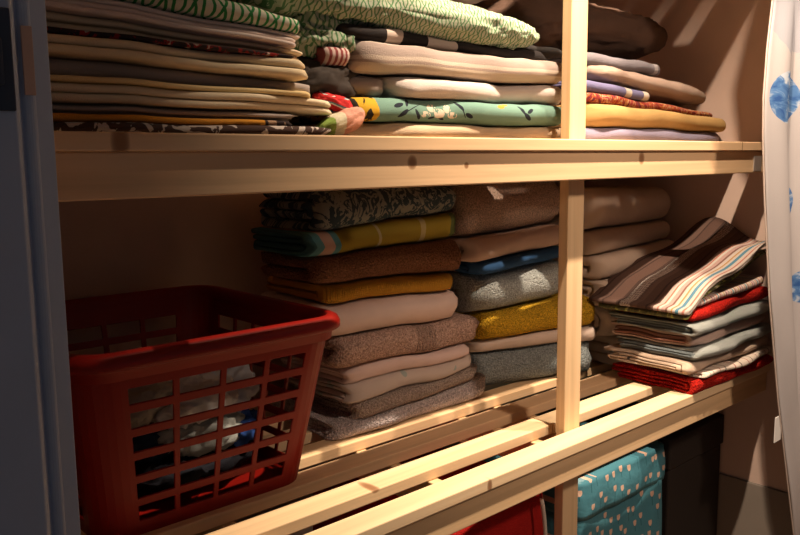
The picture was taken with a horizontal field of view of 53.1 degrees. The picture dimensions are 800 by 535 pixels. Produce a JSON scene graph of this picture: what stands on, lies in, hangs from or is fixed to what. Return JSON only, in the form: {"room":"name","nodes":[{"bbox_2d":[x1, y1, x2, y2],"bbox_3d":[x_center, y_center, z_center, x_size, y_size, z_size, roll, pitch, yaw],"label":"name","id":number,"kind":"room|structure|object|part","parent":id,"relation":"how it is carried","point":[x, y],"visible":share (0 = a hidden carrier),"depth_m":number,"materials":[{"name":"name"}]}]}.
{"room":"linen closet","nodes":[
{"label":"linen closet","id":0,"kind":"room"},
{"bbox_2d":[59,0,554,534],"bbox_3d":[-0.182,-0.139,1.691,1.765,2.430,0.080,-8,10,-42],"label":"wall","id":1,"kind":"structure","parent":0,"point":[117,246],"depth_m":1.43,"materials":[{"name":"paint"}]},
{"bbox_2d":[552,0,789,492],"bbox_3d":[0.716,-0.182,1.939,0.100,2.430,0.760,-8,10,-42],"label":"wall","id":2,"kind":"structure","parent":0,"point":[717,48],"depth_m":1.83,"materials":[{"name":"paint"}]},
{"bbox_2d":[716,473,792,534],"bbox_3d":[0.687,0.753,2.030,0.004,0.553,0.760,-8,10,-42],"label":"baseboard","id":3,"kind":"structure","parent":2,"relation":"attached to","point":[745,507],"depth_m":1.86,"materials":[{"name":"paint"}]},
{"bbox_3d":[0.574,1.244,0.664,4.490,0.050,2.900,-8,10,-42],"label":"floor","id":4,"kind":"structure","parent":0,"visible":0},
{"bbox_2d":[54,0,769,534],"bbox_3d":[0.056,-0.082,1.437,1.561,2.380,0.577,-8,10,-42],"label":"shelving unit","id":5,"kind":"object","parent":4,"relation":"on","point":[539,454],"visible":0.7,"depth_m":1.21,"materials":[{"name":"brown wood"}]},
{"bbox_2d":[53,122,331,134],"bbox_3d":[-0.325,-0.166,0.988,0.387,0.012,0.328,-8,10,-42],"label":"tablecloth","id":6,"kind":"object","parent":5,"relation":"on","point":[58,126],"visible":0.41,"depth_m":0.86,"materials":[{"name":"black fabric"}]},
{"bbox_2d":[53,113,291,125],"bbox_3d":[-0.350,-0.171,0.973,0.334,0.011,0.330,-8,10,-42],"label":"tablecloth","id":7,"kind":"object","parent":6,"relation":"on","point":[57,117],"visible":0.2,"depth_m":0.84,"materials":[{"name":"brown fabric"}]},
{"bbox_2d":[52,104,296,120],"bbox_3d":[-0.353,-0.182,0.982,0.344,0.015,0.328,-8,10,-42],"label":"tablecloth","id":8,"kind":"object","parent":7,"relation":"on","point":[56,108],"visible":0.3,"depth_m":0.86,"materials":[{"name":"grey fabric"}]},
{"bbox_2d":[50,82,331,116],"bbox_3d":[-0.328,-0.198,0.989,0.396,0.023,0.322,-8,10,-42],"label":"tablecloth","id":9,"kind":"object","parent":8,"relation":"on","point":[61,93],"visible":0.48,"depth_m":0.86,"materials":[{"name":"beige fabric"}]},
{"bbox_2d":[50,74,309,97],"bbox_3d":[-0.339,-0.208,0.977,0.345,0.011,0.334,-8,10,-42],"label":"tablecloth","id":10,"kind":"object","parent":9,"relation":"on","point":[53,78],"visible":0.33,"depth_m":0.85,"materials":[{"name":"yellow fabric"}]},
{"bbox_2d":[49,58,309,92],"bbox_3d":[-0.346,-0.223,0.988,0.377,0.023,0.320,-8,10,-42],"label":"tablecloth","id":11,"kind":"object","parent":10,"relation":"on","point":[57,66],"visible":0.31,"depth_m":0.86,"materials":[{"name":"beige fabric"}]},
{"bbox_2d":[47,33,307,81],"bbox_3d":[-0.342,-0.236,0.964,0.352,0.029,0.328,-8,10,-42],"label":"tablecloth","id":12,"kind":"object","parent":11,"relation":"on","point":[60,46],"visible":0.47,"depth_m":0.85,"materials":[{"name":"beige fabric"}]},
{"bbox_2d":[47,26,293,58],"bbox_3d":[-0.349,-0.251,0.962,0.336,0.014,0.334,-8,10,-42],"label":"tablecloth","id":13,"kind":"object","parent":12,"relation":"on","point":[51,30],"visible":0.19,"depth_m":0.83,"materials":[{"name":"fabric"}]},
{"bbox_2d":[46,11,302,59],"bbox_3d":[-0.347,-0.264,0.976,0.357,0.026,0.325,-8,10,-42],"label":"tablecloth","id":14,"kind":"object","parent":13,"relation":"on","point":[53,19],"visible":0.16,"depth_m":0.84,"materials":[{"name":"beige fabric"}]},
{"bbox_2d":[45,0,299,48],"bbox_3d":[-0.345,-0.277,0.960,0.351,0.036,0.325,-8,10,-42],"label":"tablecloth","id":15,"kind":"object","parent":14,"relation":"on","point":[114,10],"visible":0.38,"depth_m":0.84,"materials":[{"name":"pink fabric"}]},
{"bbox_2d":[116,0,298,34],"bbox_3d":[-0.331,-0.300,0.946,0.330,0.053,0.295,-8,10,-42],"label":"tablecloth","id":16,"kind":"object","parent":15,"relation":"on","point":[216,10],"visible":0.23,"depth_m":0.88,"materials":[{"name":"green fabric"}]},
{"bbox_2d":[65,285,339,534],"bbox_3d":[-0.350,0.187,1.162,0.401,0.248,0.425,-8,10,-42],"label":"laundry basket","id":17,"kind":"object","parent":5,"relation":"on","point":[110,500],"visible":0.66,"depth_m":1.04,"materials":[{"name":"red plastic"}]},
{"bbox_2d":[128,381,172,428],"bbox_3d":[-0.367,0.169,1.075,0.129,0.092,0.131,-4,9,-26],"label":"garment","id":18,"kind":"object","parent":17,"relation":"in","point":[162,389],"visible":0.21,"depth_m":1.04,"materials":[{"name":"beige fabric"}]},
{"bbox_2d":[132,422,173,463],"bbox_3d":[-0.380,0.228,1.166,0.230,0.080,0.240,3,8,23],"label":"garment","id":19,"kind":"object","parent":17,"relation":"in","point":[146,441],"visible":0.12,"depth_m":1.07,"materials":[{"name":"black fabric"}]},
{"bbox_2d":[77,440,251,492],"bbox_3d":[-0.355,0.271,1.167,0.253,0.068,0.260,4,9,31],"label":"garment","id":20,"kind":"object","parent":17,"relation":"in","point":[192,474],"visible":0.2,"depth_m":1.07,"materials":[{"name":"black fabric"}]},
{"bbox_2d":[153,370,238,429],"bbox_3d":[-0.295,0.186,1.131,0.150,0.072,0.126,-8,10,-42],"label":"garment","id":21,"kind":"object","parent":17,"relation":"in","point":[195,382],"visible":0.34,"depth_m":1.10,"materials":[{"name":"white fabric"}]},
{"bbox_2d":[157,412,244,456],"bbox_3d":[-0.282,0.227,1.125,0.152,0.063,0.084,-6,9,-34],"label":"garment","id":22,"kind":"object","parent":17,"relation":"in","point":[231,419],"visible":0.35,"depth_m":1.09,"materials":[{"name":"grey fabric"}]},
{"bbox_2d":[199,364,259,412],"bbox_3d":[-0.281,0.185,1.195,0.142,0.091,0.131,-2,8,-10],"label":"garment","id":23,"kind":"object","parent":17,"relation":"in","point":[242,372],"visible":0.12,"depth_m":1.18,"materials":[{"name":"fabric"}]},
{"bbox_2d":[233,409,257,446],"bbox_3d":[-0.252,0.235,1.178,0.095,0.062,0.088,-1,8,-2],"label":"garment","id":24,"kind":"object","parent":17,"relation":"in","point":[245,437],"visible":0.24,"depth_m":1.16,"materials":[{"name":"blue fabric"}]},
{"bbox_2d":[293,55,362,122],"bbox_3d":[-0.126,-0.247,1.085,0.147,0.098,0.154,-8,10,-42],"label":"cloth","id":25,"kind":"object","parent":5,"relation":"on","point":[335,80],"visible":0.24,"depth_m":1.03,"materials":[{"name":"grey fabric"}]},
{"bbox_3d":[-0.163,-0.231,1.123,0.090,0.028,0.194,-6,10,-36],"label":"cloth","id":26,"kind":"object","parent":25,"relation":"on","visible":0},
{"bbox_3d":[-0.159,-0.252,1.098,0.199,0.031,0.075,6,10,40],"label":"cloth","id":27,"kind":"object","parent":26,"relation":"on","visible":0},
{"bbox_2d":[313,46,349,65],"bbox_3d":[-0.139,-0.281,1.096,0.049,0.027,0.190,-8,10,-42],"label":"cloth","id":28,"kind":"object","parent":27,"relation":"on","point":[326,55],"visible":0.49,"depth_m":1.03,"materials":[{"name":"red fabric"}]},
{"bbox_2d":[315,107,364,134],"bbox_3d":[-0.077,-0.184,1.020,0.066,0.043,0.050,-5,9,-31],"label":"cloth","id":29,"kind":"object","parent":5,"relation":"on","point":[345,121],"visible":0.78,"depth_m":1.00,"materials":[{"name":"pink fabric"}]},
{"bbox_2d":[310,91,352,115],"bbox_3d":[-0.091,-0.210,1.040,0.057,0.036,0.056,-8,10,-42],"label":"cloth","id":30,"kind":"object","parent":29,"relation":"on","point":[337,102],"visible":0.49,"depth_m":1.02,"materials":[{"name":"red fabric"}]},
{"bbox_3d":[-0.061,-0.117,1.707,0.044,2.380,0.018,-8,10,-42],"label":"post","id":31,"kind":"part","parent":5,"relation":"part of","materials":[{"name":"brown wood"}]},
{"bbox_2d":[272,372,485,439],"bbox_3d":[-0.031,0.239,1.508,0.383,0.044,0.227,-7,10,-41],"label":"bath towel","id":32,"kind":"object","parent":5,"relation":"on","point":[328,425],"visible":0.36,"depth_m":1.40,"materials":[{"name":"grey fabric"}]},
{"bbox_2d":[288,363,476,419],"bbox_3d":[-0.025,0.214,1.507,0.311,0.046,0.218,-8,10,-42],"label":"bath towel","id":33,"kind":"object","parent":32,"relation":"on","point":[402,395],"visible":0.43,"depth_m":1.40,"materials":[{"name":"brown fabric"}]},
{"bbox_2d":[281,353,470,403],"bbox_3d":[-0.032,0.187,1.496,0.317,0.039,0.216,-8,10,-42],"label":"bath towel","id":34,"kind":"object","parent":33,"relation":"on","point":[368,388],"visible":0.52,"depth_m":1.39,"materials":[{"name":"beige fabric"}]},
{"bbox_2d":[280,343,468,383],"bbox_3d":[-0.040,0.159,1.487,0.305,0.035,0.214,-8,10,-42],"label":"bath towel","id":35,"kind":"object","parent":34,"relation":"on","point":[373,368],"visible":0.44,"depth_m":1.39,"materials":[{"name":"beige fabric"}]},
{"bbox_2d":[321,312,478,367],"bbox_3d":[-0.033,0.120,1.471,0.350,0.063,0.201,-8,10,-42],"label":"bath towel","id":36,"kind":"object","parent":35,"relation":"on","point":[352,349],"visible":0.62,"depth_m":1.37,"materials":[{"name":"brown fabric"}]},
{"bbox_2d":[261,290,457,335],"bbox_3d":[-0.064,0.071,1.434,0.323,0.067,0.202,-8,10,-42],"label":"bath towel","id":37,"kind":"object","parent":36,"relation":"on","point":[374,312],"visible":0.56,"depth_m":1.36,"materials":[{"name":"beige fabric"}]},
{"bbox_2d":[266,272,452,303],"bbox_3d":[-0.062,0.027,1.424,0.299,0.041,0.182,-8,10,-42],"label":"bath towel","id":38,"kind":"object","parent":37,"relation":"on","point":[328,293],"visible":0.79,"depth_m":1.34,"materials":[{"name":"yellow fabric"}]},
{"bbox_2d":[261,239,461,283],"bbox_3d":[-0.059,-0.015,1.415,0.341,0.062,0.176,-8,10,-42],"label":"bath towel","id":39,"kind":"object","parent":38,"relation":"on","point":[437,255],"visible":0.83,"depth_m":1.33,"materials":[{"name":"brown fabric"}]},
{"bbox_2d":[251,212,454,256],"bbox_3d":[-0.069,-0.067,1.412,0.350,0.059,0.186,-8,10,-42],"label":"bath towel","id":40,"kind":"object","parent":39,"relation":"on","point":[292,242],"visible":0.91,"depth_m":1.32,"materials":[{"name":"yellow fabric"}]},
{"bbox_2d":[259,186,455,230],"bbox_3d":[-0.065,-0.111,1.412,0.322,0.068,0.187,-8,10,-42],"label":"bath towel","id":41,"kind":"object","parent":40,"relation":"on","point":[332,209],"visible":0.94,"depth_m":1.32,"materials":[{"name":"black fabric"}]},
{"bbox_2d":[292,122,560,138],"bbox_3d":[0.017,-0.218,1.310,0.503,0.024,0.297,-8,10,-42],"label":"tablecloth","id":42,"kind":"object","parent":5,"relation":"on","point":[388,128],"visible":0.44,"depth_m":1.17,"materials":[{"name":"beige fabric"}]},
{"bbox_2d":[289,97,560,126],"bbox_3d":[0.017,-0.244,1.288,0.478,0.039,0.294,-8,10,-42],"label":"tablecloth","id":43,"kind":"object","parent":42,"relation":"on","point":[377,110],"visible":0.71,"depth_m":1.17,"materials":[{"name":"green fabric"}]},
{"bbox_2d":[349,75,382,97],"bbox_3d":[-0.117,-0.255,1.148,0.084,0.032,0.224,-8,10,-42],"label":"sheet","id":44,"kind":"object","parent":43,"relation":"on","point":[365,86],"visible":0.29,"depth_m":1.07,"materials":[{"name":"beige fabric"}]},
{"bbox_2d":[377,77,560,105],"bbox_3d":[0.046,-0.281,1.312,0.400,0.036,0.287,-8,10,-42],"label":"pillowcase","id":45,"kind":"object","parent":43,"relation":"on","point":[414,88],"visible":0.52,"depth_m":1.18,"materials":[{"name":"white fabric"}]},
{"bbox_2d":[348,41,561,85],"bbox_3d":[0.026,-0.311,1.282,0.457,0.044,0.289,-8,10,-42],"label":"folded towel","id":46,"kind":"object","parent":45,"relation":"on","point":[370,58],"visible":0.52,"depth_m":1.15,"materials":[{"name":"beige fabric"}]},
{"bbox_2d":[335,23,546,60],"bbox_3d":[-0.003,-0.340,1.272,0.455,0.023,0.280,-8,10,-42],"label":"blanket","id":47,"kind":"object","parent":46,"relation":"on","point":[361,33],"visible":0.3,"depth_m":1.14,"materials":[{"name":"black fabric"}]},
{"bbox_2d":[526,45,561,57],"bbox_3d":[0.032,-0.368,1.330,0.501,0.025,0.243,-8,10,-42],"label":"blanket","id":48,"kind":"object","parent":47,"relation":"on","point":[548,52],"visible":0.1,"depth_m":1.38,"materials":[{"name":"black fabric"}]},
{"bbox_2d":[239,0,539,49],"bbox_3d":[0.007,-0.361,1.177,0.506,0.078,0.162,-7,10,-40],"label":"duvet cover","id":49,"kind":"object","parent":48,"relation":"on","point":[448,20],"visible":0.58,"depth_m":1.11,"materials":[{"name":"green fabric"}]},
{"bbox_2d":[292,11,358,58],"bbox_3d":[-0.123,-0.310,1.071,0.120,0.076,0.137,-8,10,-42],"label":"duvet cover","id":50,"kind":"object","parent":49,"relation":"hanging from","point":[316,30],"visible":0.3,"depth_m":1.02,"materials":[{"name":"green fabric"}]},
{"bbox_2d":[469,341,591,385],"bbox_3d":[0.249,0.191,1.721,0.326,0.077,0.170,-4,8,-25],"label":"bath towel","id":51,"kind":"object","parent":5,"relation":"on","point":[520,363],"visible":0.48,"depth_m":1.64,"materials":[{"name":"grey fabric"}]},
{"bbox_2d":[463,323,595,351],"bbox_3d":[0.242,0.140,1.728,0.347,0.038,0.192,-4,8,-25],"label":"bath towel","id":52,"kind":"object","parent":51,"relation":"on","point":[588,333],"visible":0.33,"depth_m":1.63,"materials":[{"name":"beige fabric"}]},
{"bbox_2d":[455,293,594,338],"bbox_3d":[0.253,0.096,1.700,0.324,0.066,0.179,-5,9,-27],"label":"bath towel","id":53,"kind":"object","parent":52,"relation":"on","point":[542,313],"visible":0.59,"depth_m":1.61,"materials":[{"name":"yellow fabric"}]},
{"bbox_2d":[440,259,558,312],"bbox_3d":[0.197,0.030,1.674,0.288,0.087,0.197,-6,9,-35],"label":"bath towel","id":54,"kind":"object","parent":53,"relation":"on","point":[537,280],"visible":0.66,"depth_m":1.58,"materials":[{"name":"grey fabric"}]},
{"bbox_2d":[451,246,558,274],"bbox_3d":[0.180,-0.025,1.675,0.286,0.037,0.220,-7,10,-41],"label":"bath towel","id":55,"kind":"object","parent":54,"relation":"on","point":[505,262],"visible":0.41,"depth_m":1.57,"materials":[{"name":"blue fabric"}]},
{"bbox_2d":[442,224,558,261],"bbox_3d":[0.180,-0.058,1.655,0.304,0.056,0.208,-8,10,-42],"label":"bath towel","id":56,"kind":"object","parent":55,"relation":"on","point":[481,246],"visible":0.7,"depth_m":1.56,"materials":[{"name":"beige fabric"}]},
{"bbox_2d":[445,181,559,235],"bbox_3d":[0.180,-0.128,1.630,0.320,0.107,0.186,-8,10,-42],"label":"bath towel","id":57,"kind":"object","parent":56,"relation":"on","point":[477,208],"visible":0.66,"depth_m":1.55,"materials":[{"name":"brown fabric"}]},
{"bbox_3d":[0.285,-0.070,1.331,0.044,2.380,0.018,-8,10,-42],"label":"post","id":58,"kind":"part","parent":5,"relation":"part of","materials":[{"name":"brown wood"}]},
{"bbox_2d":[587,335,621,364],"bbox_3d":[0.519,0.165,1.914,0.270,0.070,0.226,-8,10,-42],"label":"bath towel","id":59,"kind":"object","parent":5,"relation":"on","point":[596,346],"visible":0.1,"depth_m":1.79,"materials":[{"name":"brown fabric"}]},
{"bbox_2d":[591,306,618,335],"bbox_3d":[0.497,0.096,1.897,0.305,0.075,0.225,-8,10,-42],"label":"bath towel","id":60,"kind":"object","parent":59,"relation":"on","point":[602,320],"visible":0.09,"depth_m":1.74,"materials":[{"name":"brown fabric"}]},
{"bbox_2d":[582,277,609,305],"bbox_3d":[0.483,0.029,1.883,0.325,0.069,0.228,-8,10,-42],"label":"bath towel","id":61,"kind":"object","parent":60,"relation":"on","point":[589,286],"visible":0.11,"depth_m":1.73,"materials":[{"name":"beige fabric"}]},
{"bbox_2d":[553,239,673,278],"bbox_3d":[0.485,-0.027,1.864,0.335,0.066,0.212,-8,10,-42],"label":"bath towel","id":62,"kind":"object","parent":61,"relation":"on","point":[606,264],"visible":0.44,"depth_m":1.73,"materials":[{"name":"beige fabric"}]},
{"bbox_2d":[553,220,669,254],"bbox_3d":[0.468,-0.077,1.869,0.335,0.059,0.217,-8,10,-42],"label":"bath towel","id":63,"kind":"object","parent":62,"relation":"on","point":[596,240],"visible":0.54,"depth_m":1.77,"materials":[{"name":"beige fabric"}]},
{"bbox_2d":[532,186,670,229],"bbox_3d":[0.456,-0.144,1.868,0.338,0.090,0.227,-8,10,-42],"label":"bath towel","id":64,"kind":"object","parent":63,"relation":"on","point":[604,206],"visible":0.68,"depth_m":1.77,"materials":[{"name":"beige fabric"}]},
{"bbox_2d":[585,128,718,140],"bbox_3d":[0.440,-0.278,1.703,0.535,0.028,0.276,-8,10,-42],"label":"sheet","id":65,"kind":"object","parent":5,"relation":"on","point":[590,133],"visible":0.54,"depth_m":1.56,"materials":[{"name":"white fabric"}]},
{"bbox_2d":[553,104,725,132],"bbox_3d":[0.449,-0.311,1.699,0.552,0.046,0.278,-8,10,-42],"label":"sheet","id":66,"kind":"object","parent":65,"relation":"on","point":[597,115],"visible":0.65,"depth_m":1.54,"materials":[{"name":"yellow fabric"}]},
{"bbox_2d":[557,92,711,116],"bbox_3d":[0.425,-0.334,1.685,0.504,0.034,0.266,-8,10,-42],"label":"sheet","id":67,"kind":"object","parent":66,"relation":"on","point":[591,98],"visible":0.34,"depth_m":1.54,"materials":[{"name":"fabric"}]},
{"bbox_2d":[552,80,648,100],"bbox_3d":[0.332,-0.343,1.588,0.236,0.032,0.249,-8,10,-42],"label":"pillowcase","id":68,"kind":"object","parent":67,"relation":"on","point":[591,86],"visible":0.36,"depth_m":1.49,"materials":[{"name":"fabric"}]},
{"bbox_2d":[561,65,705,106],"bbox_3d":[0.442,-0.375,1.681,0.467,0.074,0.262,-8,10,-42],"label":"blanket","id":69,"kind":"object","parent":67,"relation":"on","point":[678,94],"visible":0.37,"depth_m":1.57,"materials":[{"name":"beige fabric"}]},
{"bbox_2d":[546,52,659,76],"bbox_3d":[0.353,-0.404,1.620,0.313,0.030,0.238,-8,10,-42],"label":"pillowcase","id":70,"kind":"object","parent":69,"relation":"on","point":[641,67],"visible":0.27,"depth_m":1.54,"materials":[{"name":"grey fabric"}]},
{"bbox_2d":[472,0,667,59],"bbox_3d":[0.307,-0.479,1.649,0.518,0.133,0.328,-8,10,-42],"label":"blanket","id":71,"kind":"object","parent":70,"relation":"on","point":[611,32],"visible":0.49,"depth_m":1.52,"materials":[{"name":"brown fabric"}]},
{"bbox_2d":[612,354,773,393],"bbox_3d":[0.641,0.210,1.731,0.347,0.029,0.194,-7,10,-40],"label":"kitchen towel","id":72,"kind":"object","parent":5,"relation":"on","point":[649,375],"visible":0.42,"depth_m":1.63,"materials":[{"name":"red fabric"}]},
{"bbox_2d":[654,345,770,377],"bbox_3d":[0.651,0.190,1.730,0.313,0.018,0.203,-7,10,-41],"label":"kitchen towel","id":73,"kind":"object","parent":72,"relation":"on","point":[743,360],"visible":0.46,"depth_m":1.64,"materials":[{"name":"white fabric"}]},
{"bbox_2d":[603,335,767,374],"bbox_3d":[0.625,0.170,1.724,0.364,0.029,0.201,-8,10,-42],"label":"kitchen towel","id":74,"kind":"object","parent":73,"relation":"on","point":[625,354],"visible":0.47,"depth_m":1.62,"materials":[{"name":"beige fabric"}]},
{"bbox_2d":[616,322,770,360],"bbox_3d":[0.639,0.145,1.718,0.344,0.030,0.201,-8,11,-43],"label":"kitchen towel","id":75,"kind":"object","parent":74,"relation":"on","point":[724,344],"visible":0.58,"depth_m":1.62,"materials":[{"name":"white fabric"}]},
{"bbox_2d":[611,314,764,346],"bbox_3d":[0.628,0.120,1.728,0.347,0.029,0.194,-8,10,-42],"label":"kitchen towel","id":76,"kind":"object","parent":75,"relation":"on","point":[623,329],"visible":0.41,"depth_m":1.63,"materials":[{"name":"grey fabric"}]},
{"bbox_2d":[609,299,771,335],"bbox_3d":[0.633,0.094,1.716,0.355,0.029,0.202,-8,10,-42],"label":"kitchen towel","id":77,"kind":"object","parent":76,"relation":"on","point":[754,308],"visible":0.56,"depth_m":1.62,"materials":[{"name":"white fabric"}]},
{"bbox_2d":[619,286,767,321],"bbox_3d":[0.628,0.066,1.724,0.340,0.036,0.201,-7,10,-41],"label":"kitchen towel","id":78,"kind":"object","parent":77,"relation":"on","point":[716,307],"visible":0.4,"depth_m":1.64,"materials":[{"name":"red fabric"}]},
{"bbox_2d":[697,274,763,306],"bbox_3d":[0.634,0.041,1.727,0.320,0.030,0.183,-8,10,-42],"label":"kitchen towel","id":79,"kind":"object","parent":78,"relation":"on","point":[742,282],"visible":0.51,"depth_m":1.68,"materials":[{"name":"white fabric"}]},
{"bbox_2d":[598,249,765,319],"bbox_3d":[0.608,0.001,1.713,0.352,0.154,0.205,-8,10,-42],"label":"table runner","id":80,"kind":"object","parent":79,"relation":"on","point":[760,252],"visible":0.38,"depth_m":1.62,"materials":[{"name":"fabric"}]},
{"bbox_2d":[589,217,767,314],"bbox_3d":[0.602,-0.016,1.715,0.362,0.163,0.228,-8,10,-42],"label":"striped cloth","id":81,"kind":"object","parent":80,"relation":"on","point":[674,278],"visible":0.99,"depth_m":1.69,"materials":[{"name":"fabric"}]},
{"bbox_2d":[313,447,546,534],"bbox_3d":[0.054,0.745,1.421,0.320,0.744,0.326,-8,10,-42],"label":"bag","id":82,"kind":"object","parent":4,"relation":"on","point":[527,517],"visible":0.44,"depth_m":1.33,"materials":[{"name":"red fabric"}]},
{"bbox_3d":[0.236,0.531,1.346,0.027,0.301,0.011,-8,10,-42],"label":"cord","id":83,"kind":"part","parent":82,"relation":"part of","materials":[{"name":"white fabric"}]},
{"bbox_2d":[483,421,664,534],"bbox_3d":[0.363,0.722,1.758,0.323,0.693,0.322,-8,10,-42],"label":"storage box","id":84,"kind":"object","parent":4,"relation":"on","point":[622,495],"visible":0.39,"depth_m":1.61,"materials":[{"name":"teal fabric"}]},
{"bbox_2d":[548,393,723,534],"bbox_3d":[0.565,0.688,1.964,0.248,0.702,0.328,-8,10,-42],"label":"storage box","id":85,"kind":"object","parent":4,"relation":"on","point":[690,483],"visible":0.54,"depth_m":1.81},
{"bbox_3d":[0.562,0.376,1.922,0.248,0.072,0.328,-8,10,-42],"label":"lid","id":86,"kind":"part","parent":85,"relation":"part of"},
{"bbox_3d":[0.549,-1.219,0.331,4.490,0.060,2.900,-8,10,-42],"label":"ceiling","id":87,"kind":"structure","parent":0,"visible":0},
{"bbox_2d":[762,0,799,534],"bbox_3d":[0.859,-0.187,1.629,0.777,2.260,0.034,-8,10,-42],"label":"curtain","id":88,"kind":"object","parent":87,"relation":"hanging from","point":[781,89],"visible":1,"depth_m":1.52,"materials":[{"name":"white fabric"}]},
{"bbox_3d":[-0.551,-0.024,0.869,0.100,2.430,0.650,-8,10,-42],"label":"wall","id":89,"kind":"structure","parent":0,"visible":0},
{"bbox_2d":[0,0,80,534],"bbox_3d":[-0.566,0.047,0.342,0.812,2.430,0.115,-8,10,-42],"label":"door frame","id":90,"kind":"structure","parent":89,"relation":"in","point":[39,488],"depth_m":0.56,"materials":[{"name":"grey paint"}]},
{"bbox_2d":[0,7,16,110],"bbox_3d":[-0.263,-0.134,0.512,0.030,0.066,0.008,-8,10,-42],"label":"door latch","id":91,"kind":"structure","parent":90,"relation":"attached to","point":[7,83],"depth_m":0.52,"materials":[{"name":"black metal"}]},
{"bbox_2d":[20,25,35,94],"bbox_3d":[-0.253,-0.141,0.544,0.007,0.046,0.002,-8,10,-42],"label":"strike plate","id":92,"kind":"object","parent":90,"relation":"attached to","point":[25,31],"visible":1,"depth_m":0.54,"materials":[{"name":"metal"}]}
]}

